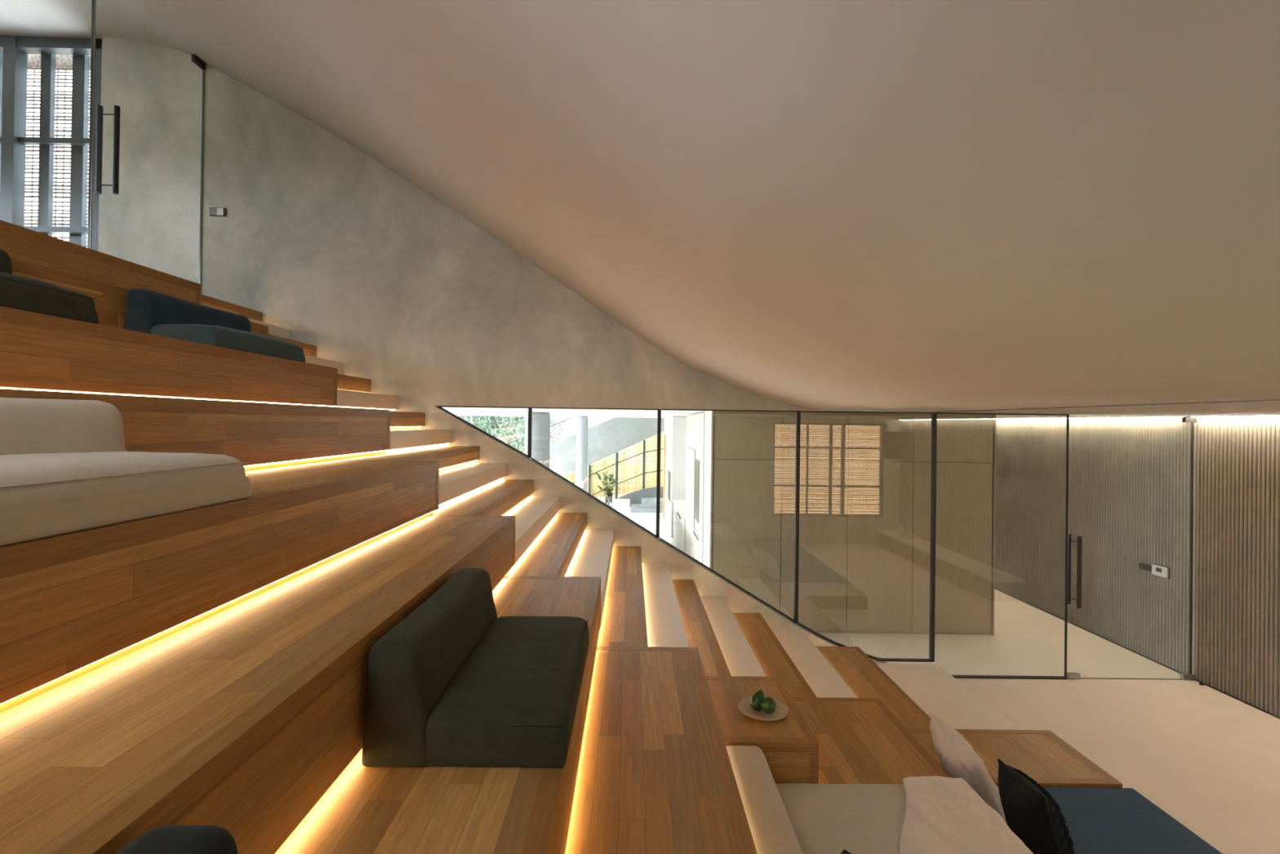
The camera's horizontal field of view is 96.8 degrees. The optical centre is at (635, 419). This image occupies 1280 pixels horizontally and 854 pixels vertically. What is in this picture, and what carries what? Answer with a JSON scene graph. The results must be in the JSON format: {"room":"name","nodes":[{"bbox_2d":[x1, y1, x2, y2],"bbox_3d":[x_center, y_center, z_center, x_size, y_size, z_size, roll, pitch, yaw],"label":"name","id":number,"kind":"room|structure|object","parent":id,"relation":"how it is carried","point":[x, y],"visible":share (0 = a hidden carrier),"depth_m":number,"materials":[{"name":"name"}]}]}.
{"room":"stepped seating lounge","nodes":[
{"label":"stepped seating lounge","id":0,"kind":"room"},
{"bbox_2d":[97,36,887,663],"bbox_3d":[-1.466,-0.652,6.029,8.330,6.652,0.130,1,0,0],"label":"wall","id":1,"kind":"structure","parent":0,"point":[317,236],"depth_m":5.96,"materials":[{"name":"concrete"}]},
{"bbox_2d":[0,35,102,251],"bbox_3d":[-6.755,-2.602,6.120,2.308,2.888,0.300,1,0,0],"label":"window","id":2,"kind":"structure","parent":1,"relation":"in","point":[18,54],"depth_m":6.10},
{"bbox_2d":[89,0,205,284],"bbox_3d":[-4.533,-2.441,5.346,0.187,2.600,1.213,1,0,0],"label":"door","id":3,"kind":"structure","parent":1,"relation":"in","point":[197,60],"depth_m":4.87,"materials":[{"name":"metal"}]},
{"bbox_2d":[209,207,226,216],"bbox_3d":[-4.366,-2.173,5.943,0.168,0.088,0.019,1,0,0],"label":"wall switch","id":4,"kind":"object","parent":1,"relation":"attached to","point":[214,211],"visible":1,"depth_m":5.94,"materials":[{"name":"plastic"}]},
{"bbox_2d":[437,405,532,457],"bbox_3d":[-1.596,0.128,6.029,0.992,0.542,0.044,1,0,0],"label":"window frame","id":5,"kind":"structure","parent":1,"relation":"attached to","point":[530,409],"depth_m":6.01,"materials":[{"name":"black metal"}]},
{"bbox_2d":[530,407,661,537],"bbox_3d":[-0.421,0.558,6.034,1.368,1.372,0.044,1,0,0],"label":"window frame","id":6,"kind":"structure","parent":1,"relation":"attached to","point":[659,411],"depth_m":6.02,"materials":[{"name":"black metal"}]},
{"bbox_2d":[659,408,800,622],"bbox_3d":[0.997,1.018,6.041,1.480,2.252,0.044,1,0,0],"label":"window frame","id":7,"kind":"structure","parent":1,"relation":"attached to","point":[795,620],"depth_m":6.03,"materials":[{"name":"black metal"}]},
{"bbox_2d":[797,410,937,662],"bbox_3d":[2.461,1.235,6.049,1.452,2.647,0.044,1,0,0],"label":"glass pane","id":8,"kind":"object","parent":1,"relation":"attached to","point":[934,415],"visible":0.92,"depth_m":6.04,"materials":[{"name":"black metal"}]},
{"bbox_2d":[549,417,664,476],"bbox_3d":[-1.715,1.196,18.983,5.850,3.500,0.200,1,0,0],"label":"wall","id":9,"kind":"structure","parent":0,"point":[608,437],"depth_m":18.89,"materials":[{"name":"white paint"}]},
{"bbox_2d":[0,0,1279,417],"bbox_3d":[-1.432,-2.166,9.353,15.200,4.080,20.500,1,0,0],"label":"ceiling","id":10,"kind":"structure","parent":0,"point":[923,206],"depth_m":1.67,"materials":[{"name":"paint"}]},
{"bbox_2d":[936,399,1279,412],"bbox_3d":[3.214,-0.100,2.672,0.008,0.005,6.700,1,0,0],"label":"trim","id":11,"kind":"structure","parent":10,"relation":"attached to","point":[1272,399],"depth_m":3.63,"materials":[{"name":"black metal"}]},
{"bbox_2d":[617,486,663,506],"bbox_3d":[0.175,2.436,18.038,1.750,0.660,0.200,1,0,0],"label":"wall","id":12,"kind":"structure","parent":0,"point":[635,497],"depth_m":17.94,"materials":[{"name":"grey concrete"}]},
{"bbox_2d":[629,509,1279,853],"bbox_3d":[-1.441,2.763,8.275,15.300,0.150,18.400,1,0,0],"label":"floor","id":13,"kind":"structure","parent":0,"point":[1209,758],"depth_m":5.32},
{"bbox_2d":[524,412,550,467],"bbox_3d":[-1.784,1.280,10.281,0.450,2.830,0.450,1,0,0],"label":"column","id":14,"kind":"structure","parent":13,"relation":"on","point":[540,449],"depth_m":10.10,"materials":[{"name":"grey concrete"}]},
{"bbox_2d":[575,416,588,491],"bbox_3d":[-1.490,1.315,15.783,0.330,2.830,0.330,1,0,0],"label":"column","id":15,"kind":"structure","parent":13,"relation":"on","point":[582,422],"depth_m":15.64,"materials":[{"name":"white concrete"}]},
{"bbox_2d":[599,498,629,518],"bbox_3d":[-0.828,2.263,11.137,1.410,0.900,3.990,1,0,0],"label":"kitchen island","id":16,"kind":"object","parent":13,"relation":"on","point":[622,505],"visible":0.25,"depth_m":12.16,"materials":[{"name":"white paint"}]},
{"bbox_2d":[594,471,617,506],"bbox_3d":[-0.592,1.439,11.923,0.442,0.760,0.533,1,0,-32],"label":"vase","id":17,"kind":"object","parent":16,"relation":"on","point":[608,491],"visible":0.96,"depth_m":11.91,"materials":[{"name":"clear glass"}]},
{"bbox_2d":[630,497,662,512],"bbox_3d":[0.402,2.605,17.389,1.100,0.320,1.000,1,0,0],"label":"step","id":18,"kind":"structure","parent":13,"relation":"on","point":[648,504],"depth_m":17.19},
{"bbox_2d":[662,416,687,537],"bbox_3d":[1.148,1.351,14.900,0.675,2.820,3.400,1,0,0],"label":"tall cabinet","id":19,"kind":"object","parent":13,"relation":"on","point":[675,446],"visible":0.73,"depth_m":13.21,"materials":[{"name":"white paint"}]},
{"bbox_2d":[667,469,671,501],"bbox_3d":[0.826,1.601,13.947,0.025,0.700,0.700,1,0,0],"label":"oven","id":20,"kind":"object","parent":19,"relation":"in","point":[668,470],"depth_m":13.73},
{"bbox_2d":[672,499,685,552],"bbox_3d":[1.180,2.291,11.820,0.625,0.904,2.730,1,0,0],"label":"kitchen island","id":21,"kind":"object","parent":13,"relation":"on","point":[679,505],"depth_m":11.74,"materials":[{"name":"white wood"}]},
{"bbox_2d":[672,499,685,520],"bbox_3d":[1.188,1.858,11.823,0.620,0.030,2.730,1,0,0],"label":"countertop","id":22,"kind":"structure","parent":21,"relation":"on","point":[680,504],"depth_m":12.05,"materials":[{"name":"white"}]},
{"bbox_2d":[684,412,704,563],"bbox_3d":[1.224,1.319,9.201,0.598,2.820,2.500,1,0,0],"label":"tall cabinet","id":23,"kind":"object","parent":13,"relation":"on","point":[695,422],"visible":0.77,"depth_m":8.95,"materials":[{"name":"white wood"}]},
{"bbox_2d":[693,458,699,523],"bbox_3d":[0.948,1.083,8.750,0.022,0.920,0.640,1,0,0],"label":"oven","id":24,"kind":"object","parent":23,"relation":"in","point":[696,464],"depth_m":8.70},
{"bbox_2d":[702,410,996,635],"bbox_3d":[2.781,1.325,7.612,3.655,2.830,0.678,1,0,0],"label":"glass partition","id":25,"kind":"object","parent":13,"relation":"on","point":[864,503],"visible":0.93,"depth_m":7.28,"materials":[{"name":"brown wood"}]},
{"bbox_2d":[792,697,950,784],"bbox_3d":[1.340,2.174,1.712,0.890,0.343,4.830,1,0,0],"label":"tier","id":26,"kind":"object","parent":13,"relation":"on","point":[860,740],"visible":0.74,"depth_m":3.53,"materials":[{"name":"brown wood"}]},
{"bbox_2d":[705,675,818,783],"bbox_3d":[0.619,1.831,3.304,0.640,0.343,0.761,1,0,0],"label":"tier","id":27,"kind":"object","parent":26,"relation":"on","point":[789,747],"visible":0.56,"depth_m":3.04,"materials":[{"name":"brown wood"}]},
{"bbox_2d":[738,696,788,720],"bbox_3d":[0.725,1.646,3.226,0.277,0.029,0.277,1,0,0],"label":"plate","id":28,"kind":"object","parent":27,"relation":"on","point":[781,711],"visible":0.66,"depth_m":3.20,"materials":[{"name":"beige ceramic"}]},
{"bbox_2d":[750,688,764,711],"bbox_3d":[0.694,1.594,3.235,0.085,0.115,0.083,1,0,0],"label":"avocado","id":29,"kind":"object","parent":28,"relation":"on","point":[756,699],"visible":0.94,"depth_m":3.21,"materials":[{"name":"green food"}]},
{"bbox_2d":[760,696,776,713],"bbox_3d":[0.748,1.603,3.194,0.086,0.086,0.086,1,0,0],"label":"lime","id":30,"kind":"object","parent":28,"relation":"on","point":[768,704],"visible":1,"depth_m":3.17,"materials":[{"name":"green food"}]},
{"bbox_2d":[725,745,906,853],"bbox_3d":[1.039,1.830,2.312,1.263,0.344,1.230,1,0,0],"label":"sofa","id":31,"kind":"object","parent":26,"relation":"on","point":[784,818],"visible":0.64,"depth_m":2.58,"materials":[{"name":"beige fabric"}]},
{"bbox_2d":[840,848,851,853],"bbox_3d":[0.868,1.784,2.103,0.366,0.105,0.366,0,0,45],"label":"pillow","id":32,"kind":"object","parent":31,"relation":"on","point":[844,851],"visible":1,"depth_m":2.34,"materials":[{"name":"black fabric"}]},
{"bbox_2d":[899,775,1033,853],"bbox_3d":[1.334,1.914,2.395,0.731,0.215,1.106,1,0,0],"label":"throw blanket","id":33,"kind":"object","parent":31,"relation":"on","point":[943,815],"visible":1,"depth_m":2.57,"materials":[{"name":"beige fabric"}]},
{"bbox_2d":[875,662,1019,729],"bbox_3d":[2.481,2.637,5.167,1.380,0.171,1.608,1,0,0],"label":"stair step","id":34,"kind":"structure","parent":13,"relation":"on","point":[932,688],"depth_m":5.23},
{"bbox_2d":[816,646,930,728],"bbox_3d":[2.029,2.460,5.166,0.633,0.172,1.606,1,0,0],"label":"stair step","id":35,"kind":"structure","parent":34,"relation":"on","point":[862,675],"depth_m":5.11,"materials":[{"name":"brown wood"}]},
{"bbox_2d":[771,629,857,697],"bbox_3d":[1.512,2.281,5.047,0.487,0.171,1.838,1,0,0],"label":"stair step","id":36,"kind":"structure","parent":35,"relation":"on","point":[821,677],"depth_m":5.07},
{"bbox_2d":[732,612,816,697],"bbox_3d":[1.101,2.104,5.045,0.420,0.172,1.838,1,0,0],"label":"stair step","id":37,"kind":"structure","parent":36,"relation":"on","point":[775,661],"depth_m":4.89,"materials":[{"name":"brown wood"}]},
{"bbox_2d":[699,595,766,676],"bbox_3d":[0.753,1.928,4.824,0.364,0.171,2.278,1,0,0],"label":"stair step","id":38,"kind":"structure","parent":37,"relation":"on","point":[740,660],"depth_m":4.76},
{"bbox_2d":[671,579,731,675],"bbox_3d":[0.458,1.753,4.823,0.310,0.172,2.278,1,0,0],"label":"stair step","id":39,"kind":"structure","parent":38,"relation":"on","point":[700,633],"depth_m":4.52,"materials":[{"name":"brown wood"}]},
{"bbox_2d":[641,562,688,647],"bbox_3d":[0.184,1.577,4.622,0.326,0.171,2.680,1,0,0],"label":"stair step","id":40,"kind":"structure","parent":39,"relation":"on","point":[665,628],"depth_m":4.47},
{"bbox_2d":[596,546,648,650],"bbox_3d":[-0.099,1.402,4.621,0.324,0.172,2.680,1,0,0],"label":"stair step","id":41,"kind":"structure","parent":40,"relation":"on","point":[624,622],"depth_m":4.06,"materials":[{"name":"brown wood"}]},
{"bbox_2d":[564,528,613,627],"bbox_3d":[-0.381,1.228,4.726,0.323,0.171,2.468,1,0,0],"label":"stair step","id":42,"kind":"structure","parent":41,"relation":"on","point":[592,557],"depth_m":4.72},
{"bbox_2d":[502,512,586,578],"bbox_3d":[-0.661,1.053,4.725,0.323,0.172,2.468,1,0,0],"label":"stair step","id":43,"kind":"structure","parent":42,"relation":"on","point":[552,553],"depth_m":4.30,"materials":[{"name":"brown wood"}]},
{"bbox_2d":[503,495,559,563],"bbox_3d":[-0.941,0.879,4.804,0.320,0.171,2.308,1,0,0],"label":"stair step","id":44,"kind":"structure","parent":43,"relation":"on","point":[533,514],"depth_m":4.75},
{"bbox_2d":[429,479,533,516],"bbox_3d":[-1.220,0.704,4.803,0.322,0.172,2.308,1,0,0],"label":"stair step","id":45,"kind":"structure","parent":44,"relation":"on","point":[497,499],"depth_m":4.56,"materials":[{"name":"brown wood"}]},
{"bbox_2d":[438,462,506,507],"bbox_3d":[-1.503,0.530,4.822,0.329,0.171,2.268,1,0,0],"label":"stair step","id":46,"kind":"structure","parent":45,"relation":"on","point":[457,482],"depth_m":4.71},
{"bbox_2d":[335,445,479,471],"bbox_3d":[-1.789,0.354,4.821,0.327,0.172,2.268,1,0,0],"label":"stair step","id":47,"kind":"structure","parent":46,"relation":"on","point":[448,455],"depth_m":4.88,"materials":[{"name":"brown wood"}]},
{"bbox_2d":[386,429,452,453],"bbox_3d":[-2.075,0.182,5.190,0.325,0.171,1.529,1,0,0],"label":"stair step","id":48,"kind":"structure","parent":47,"relation":"on","point":[401,438],"depth_m":5.03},
{"bbox_2d":[390,411,425,430],"bbox_3d":[-2.357,0.007,5.190,0.324,0.172,1.528,1,0,0],"label":"stair step","id":49,"kind":"structure","parent":48,"relation":"on","point":[397,418],"depth_m":5.47,"materials":[{"name":"brown wood"}]},
{"bbox_2d":[335,389,398,411],"bbox_3d":[-2.641,-0.167,5.338,0.327,0.171,1.229,1,0,0],"label":"stair step","id":50,"kind":"structure","parent":49,"relation":"on","point":[344,397],"depth_m":5.23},
{"bbox_2d":[337,373,371,392],"bbox_3d":[-2.926,-0.342,5.338,0.328,0.172,1.228,1,0,0],"label":"stair step","id":51,"kind":"structure","parent":50,"relation":"on","point":[344,382],"depth_m":5.58,"materials":[{"name":"brown wood"}]},
{"bbox_2d":[304,354,343,374],"bbox_3d":[-3.211,-0.516,5.332,0.325,0.171,1.238,1,0,0],"label":"stair step","id":52,"kind":"structure","parent":51,"relation":"on","point":[308,359],"depth_m":5.61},
{"bbox_2d":[268,333,316,356],"bbox_3d":[-3.494,-0.692,5.331,0.327,0.172,1.238,1,0,0],"label":"stair step","id":53,"kind":"structure","parent":52,"relation":"on","point":[309,349],"depth_m":5.75,"materials":[{"name":"brown wood"}]},
{"bbox_2d":[247,317,289,338],"bbox_3d":[-3.778,-0.866,5.335,0.325,0.171,1.228,1,0,0],"label":"stair step","id":54,"kind":"structure","parent":53,"relation":"on","point":[273,330],"depth_m":5.73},
{"bbox_2d":[200,293,262,321],"bbox_3d":[-4.160,-1.042,5.334,0.523,0.172,1.228,1,0,0],"label":"stair step","id":55,"kind":"structure","parent":54,"relation":"on","point":[206,300],"depth_m":5.48,"materials":[{"name":"brown wood"}]},
{"bbox_2d":[935,412,1069,679],"bbox_3d":[3.894,1.339,6.058,1.418,2.818,0.044,1,0,0],"label":"glass pane","id":56,"kind":"object","parent":13,"relation":"on","point":[1007,677],"visible":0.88,"depth_m":6.05,"materials":[{"name":"black metal"}]},
{"bbox_2d":[1066,417,1196,679],"bbox_3d":[5.290,1.364,6.067,1.350,2.798,0.187,1,0,0],"label":"door","id":57,"kind":"structure","parent":56,"relation":"attached to","point":[1069,675],"depth_m":6.04,"materials":[{"name":"metal"}]},
{"bbox_2d":[907,728,1122,787],"bbox_3d":[2.475,2.544,4.037,1.410,0.343,0.650,1,0,0],"label":"platform","id":58,"kind":"object","parent":13,"relation":"on","point":[1050,761],"visible":0.34,"depth_m":4.01,"materials":[{"name":"brown wood"}]},
{"bbox_3d":[2.495,2.622,1.527,1.420,0.160,4.350,1,0,0],"label":"platform","id":59,"kind":"object","parent":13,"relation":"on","visible":0},
{"bbox_2d":[997,786,1222,853],"bbox_3d":[2.524,2.454,2.054,1.460,0.179,3.302,1,0,0],"label":"seat cushion","id":60,"kind":"object","parent":59,"relation":"on","point":[1099,820],"visible":0.44,"depth_m":3.34,"materials":[{"name":"blue fabric"}]},
{"bbox_2d":[929,711,1005,821],"bbox_3d":[2.007,2.131,3.461,0.310,0.402,0.566,1,0,11],"label":"pillow","id":61,"kind":"object","parent":60,"relation":"on","point":[957,757],"visible":0.71,"depth_m":3.31,"materials":[{"name":"white fabric"}]},
{"bbox_2d":[997,758,1075,853],"bbox_3d":[2.089,2.105,2.970,0.261,0.495,0.479,1,0,10],"label":"pillow","id":62,"kind":"object","parent":60,"relation":"on","point":[1032,814],"visible":0.97,"depth_m":2.86,"materials":[{"name":"black fabric"}]},
{"bbox_2d":[994,414,1279,717],"bbox_3d":[6.083,1.366,7.433,0.202,2.835,16.200,1,0,0],"label":"wall","id":63,"kind":"structure","parent":0,"point":[1129,478],"depth_m":6.52,"materials":[{"name":"paint"}]},
{"bbox_2d":[995,415,1182,418],"bbox_3d":[5.937,-0.010,10.829,0.043,0.016,9.220,1,0,0],"label":"light","id":64,"kind":"object","parent":63,"relation":"attached to","point":[1155,415],"visible":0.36,"depth_m":7.22,"materials":[{"name":"white plastic"}]},
{"bbox_2d":[1026,416,1182,418],"bbox_3d":[5.937,-0.005,10.829,0.034,0.005,9.220,1,0,0],"label":"diffuser","id":65,"kind":"object","parent":64,"relation":"attached to","point":[1094,416],"depth_m":7.21,"materials":[{"name":"white plastic"}]},
{"bbox_2d":[994,587,1279,719],"bbox_3d":[5.958,2.779,7.424,0.026,0.006,16.200,1,0,0],"label":"baseboard","id":66,"kind":"structure","parent":63,"relation":"attached to","point":[1209,686],"depth_m":6.60,"materials":[{"name":"black metal"}]},
{"bbox_2d":[1138,562,1151,572],"bbox_3d":[5.970,1.726,6.646,0.027,0.073,0.168,1,0,0],"label":"light switch","id":67,"kind":"object","parent":63,"relation":"attached to","point":[1144,566],"visible":1,"depth_m":6.64,"materials":[{"name":"plastic"}]},
{"bbox_2d":[1151,563,1169,578],"bbox_3d":[5.968,1.721,6.462,0.032,0.126,0.195,1,0,0],"label":"thermostat","id":68,"kind":"object","parent":63,"relation":"attached to","point":[1157,570],"visible":1,"depth_m":6.45,"materials":[{"name":"plastic"}]},
{"bbox_2d":[1188,422,1194,673],"bbox_3d":[6.069,1.366,6.140,0.148,2.820,0.015,1,0,0],"label":"trim","id":69,"kind":"structure","parent":63,"relation":"attached to","point":[1192,423],"depth_m":6.13,"materials":[{"name":"black metal"}]},
{"bbox_2d":[1191,413,1279,417],"bbox_3d":[5.990,-0.056,2.740,0.043,0.016,6.700,1,0,0],"label":"light","id":70,"kind":"object","parent":63,"relation":"attached to","point":[1277,415],"visible":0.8,"depth_m":5.64,"materials":[{"name":"white plastic"}]},
{"bbox_2d":[1191,415,1279,417],"bbox_3d":[5.990,-0.050,2.740,0.034,0.005,6.700,1,0,0],"label":"diffuser","id":71,"kind":"object","parent":70,"relation":"attached to","point":[1191,415],"depth_m":5.77,"materials":[{"name":"white plastic"}]},
{"bbox_3d":[-6.191,-1.089,2.566,4.023,0.160,7.000,1,0,0],"label":"floor","id":72,"kind":"structure","parent":0,"visible":0},
{"bbox_2d":[87,0,94,248],"bbox_3d":[-4.511,-2.459,2.013,0.012,2.600,5.438,1,0,0],"label":"glass pane","id":73,"kind":"object","parent":72,"relation":"on","point":[92,1],"visible":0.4,"depth_m":4.72,"materials":[{"name":"clear glass"}]},
{"bbox_3d":[-0.935,-0.758,-0.802,14.500,6.800,0.200,1,0,0],"label":"wall","id":74,"kind":"structure","parent":0,"visible":0},
{"bbox_2d":[564,646,757,853],"bbox_3d":[0.057,1.470,1.287,0.622,0.343,3.988,1,0,0],"label":"tier","id":75,"kind":"object","parent":74,"relation":"attached to","point":[655,775],"visible":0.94,"depth_m":2.14,"materials":[{"name":"brown wood"}]},
{"bbox_2d":[275,575,600,853],"bbox_3d":[-0.506,1.121,1.391,0.612,0.343,4.200,1,0,0],"label":"tier","id":76,"kind":"object","parent":75,"relation":"on","point":[366,810],"visible":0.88,"depth_m":1.43,"materials":[{"name":"brown wood"}]},
{"bbox_2d":[116,824,238,853],"bbox_3d":[-0.459,0.769,0.305,0.557,0.351,1.125,1,0,0],"label":"sofa","id":77,"kind":"object","parent":76,"relation":"on","point":[167,838],"visible":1,"depth_m":0.81,"materials":[{"name":"fabric"}]},
{"bbox_2d":[0,515,515,853],"bbox_3d":[-1.036,0.773,1.470,0.558,0.343,4.360,1,0,0],"label":"tier","id":78,"kind":"object","parent":76,"relation":"on","point":[239,720],"visible":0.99,"depth_m":1.24,"materials":[{"name":"brown wood"}]},
{"bbox_2d":[0,459,439,713],"bbox_3d":[-1.603,0.423,1.488,0.686,0.343,4.400,1,0,0],"label":"tier","id":79,"kind":"object","parent":78,"relation":"on","point":[69,602],"depth_m":1.57,"materials":[{"name":"brown wood"}]},
{"bbox_2d":[0,397,252,546],"bbox_3d":[-1.568,0.093,1.214,0.618,0.314,1.350,1,0,0],"label":"sofa","id":80,"kind":"object","parent":79,"relation":"on","point":[66,466],"visible":1,"depth_m":1.50,"materials":[{"name":"beige fabric"}]},
{"bbox_2d":[0,388,390,471],"bbox_3d":[-2.203,0.075,1.856,0.620,0.343,5.140,1,0,0],"label":"tier","id":81,"kind":"object","parent":79,"relation":"on","point":[254,433],"depth_m":2.79,"materials":[{"name":"brown wood"}]},
{"bbox_2d":[0,306,337,406],"bbox_3d":[-2.770,-0.274,2.004,0.622,0.343,5.440,1,0,0],"label":"tier","id":82,"kind":"object","parent":81,"relation":"on","point":[37,350],"depth_m":2.82,"materials":[{"name":"brown wood"}]},
{"bbox_2d":[0,248,98,324],"bbox_3d":[-2.745,-0.617,1.990,0.530,0.344,1.310,1,0,0],"label":"sofa","id":83,"kind":"object","parent":82,"relation":"on","point":[18,292],"visible":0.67,"depth_m":2.41,"materials":[{"name":"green fabric"}]},
{"bbox_2d":[9,257,268,336],"bbox_3d":[-3.338,-0.623,1.997,0.622,0.343,5.430,1,0,0],"label":"tier","id":84,"kind":"object","parent":82,"relation":"on","point":[110,301],"visible":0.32,"depth_m":3.20,"materials":[{"name":"brown wood"}]},
{"bbox_2d":[0,219,200,304],"bbox_3d":[-4.047,-0.975,2.000,0.906,0.343,5.440,1,0,0],"label":"tier","id":85,"kind":"object","parent":84,"relation":"on","point":[21,243],"visible":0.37,"depth_m":3.74,"materials":[{"name":"brown wood"}]},
{"bbox_2d":[123,288,305,362],"bbox_3d":[-2.751,-0.606,3.821,0.543,0.344,0.950,1,0,0],"label":"sofa","id":86,"kind":"object","parent":82,"relation":"on","point":[148,311],"visible":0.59,"depth_m":3.50,"materials":[{"name":"blue fabric"}]},
{"bbox_2d":[361,568,589,767],"bbox_3d":[-0.470,0.787,1.985,0.557,0.334,0.875,1,0,0],"label":"sofa","id":87,"kind":"object","parent":76,"relation":"on","point":[455,682],"visible":1,"depth_m":1.64,"materials":[{"name":"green fabric"}]},
{"label":"outside","id":88,"kind":"structure","parent":0,"visible":0},
{"bbox_2d":[504,431,663,492],"bbox_3d":[-4.811,1.341,29.562,34.800,3.387,20.800,1,0,0],"label":"bank","id":89,"kind":"object","parent":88,"point":[631,462],"visible":0.02,"depth_m":24.38,"materials":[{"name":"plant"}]},
{"bbox_2d":[458,415,493,431],"bbox_3d":[-8.232,0.697,26.365,3.533,4.423,3.355,1,0,-18],"label":"tree","id":90,"kind":"object","parent":89,"relation":"on","point":[476,422],"visible":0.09,"depth_m":26.27,"materials":[{"name":"green plant"}]},
{"bbox_2d":[480,415,524,452],"bbox_3d":[-5.214,0.623,23.414,2.820,4.618,2.527,1,0,-44],"label":"tree","id":91,"kind":"object","parent":89,"relation":"on","point":[511,432],"visible":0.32,"depth_m":22.96,"materials":[{"name":"green plant"}]},
{"bbox_2d":[513,417,564,453],"bbox_3d":[-5.403,0.560,31.013,2.925,4.825,3.195,1,0,23],"label":"tree","id":92,"kind":"object","parent":89,"relation":"on","point":[552,418],"visible":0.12,"depth_m":30.91,"materials":[{"name":"green plant"}]},
{"bbox_2d":[507,417,573,444],"bbox_3d":[-4.148,1.162,20.367,5.015,3.118,0.039,1,0,0],"label":"handrail","id":93,"kind":"object","parent":89,"relation":"on","point":[571,417],"visible":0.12,"depth_m":20.37,"materials":[{"name":"white metal"}]},
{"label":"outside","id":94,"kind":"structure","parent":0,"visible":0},
{"bbox_2d":[564,432,663,498],"bbox_3d":[-0.716,1.644,18.414,3.464,2.627,0.166,1,0,0],"label":"fence","id":95,"kind":"object","parent":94,"point":[591,471],"visible":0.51,"depth_m":18.48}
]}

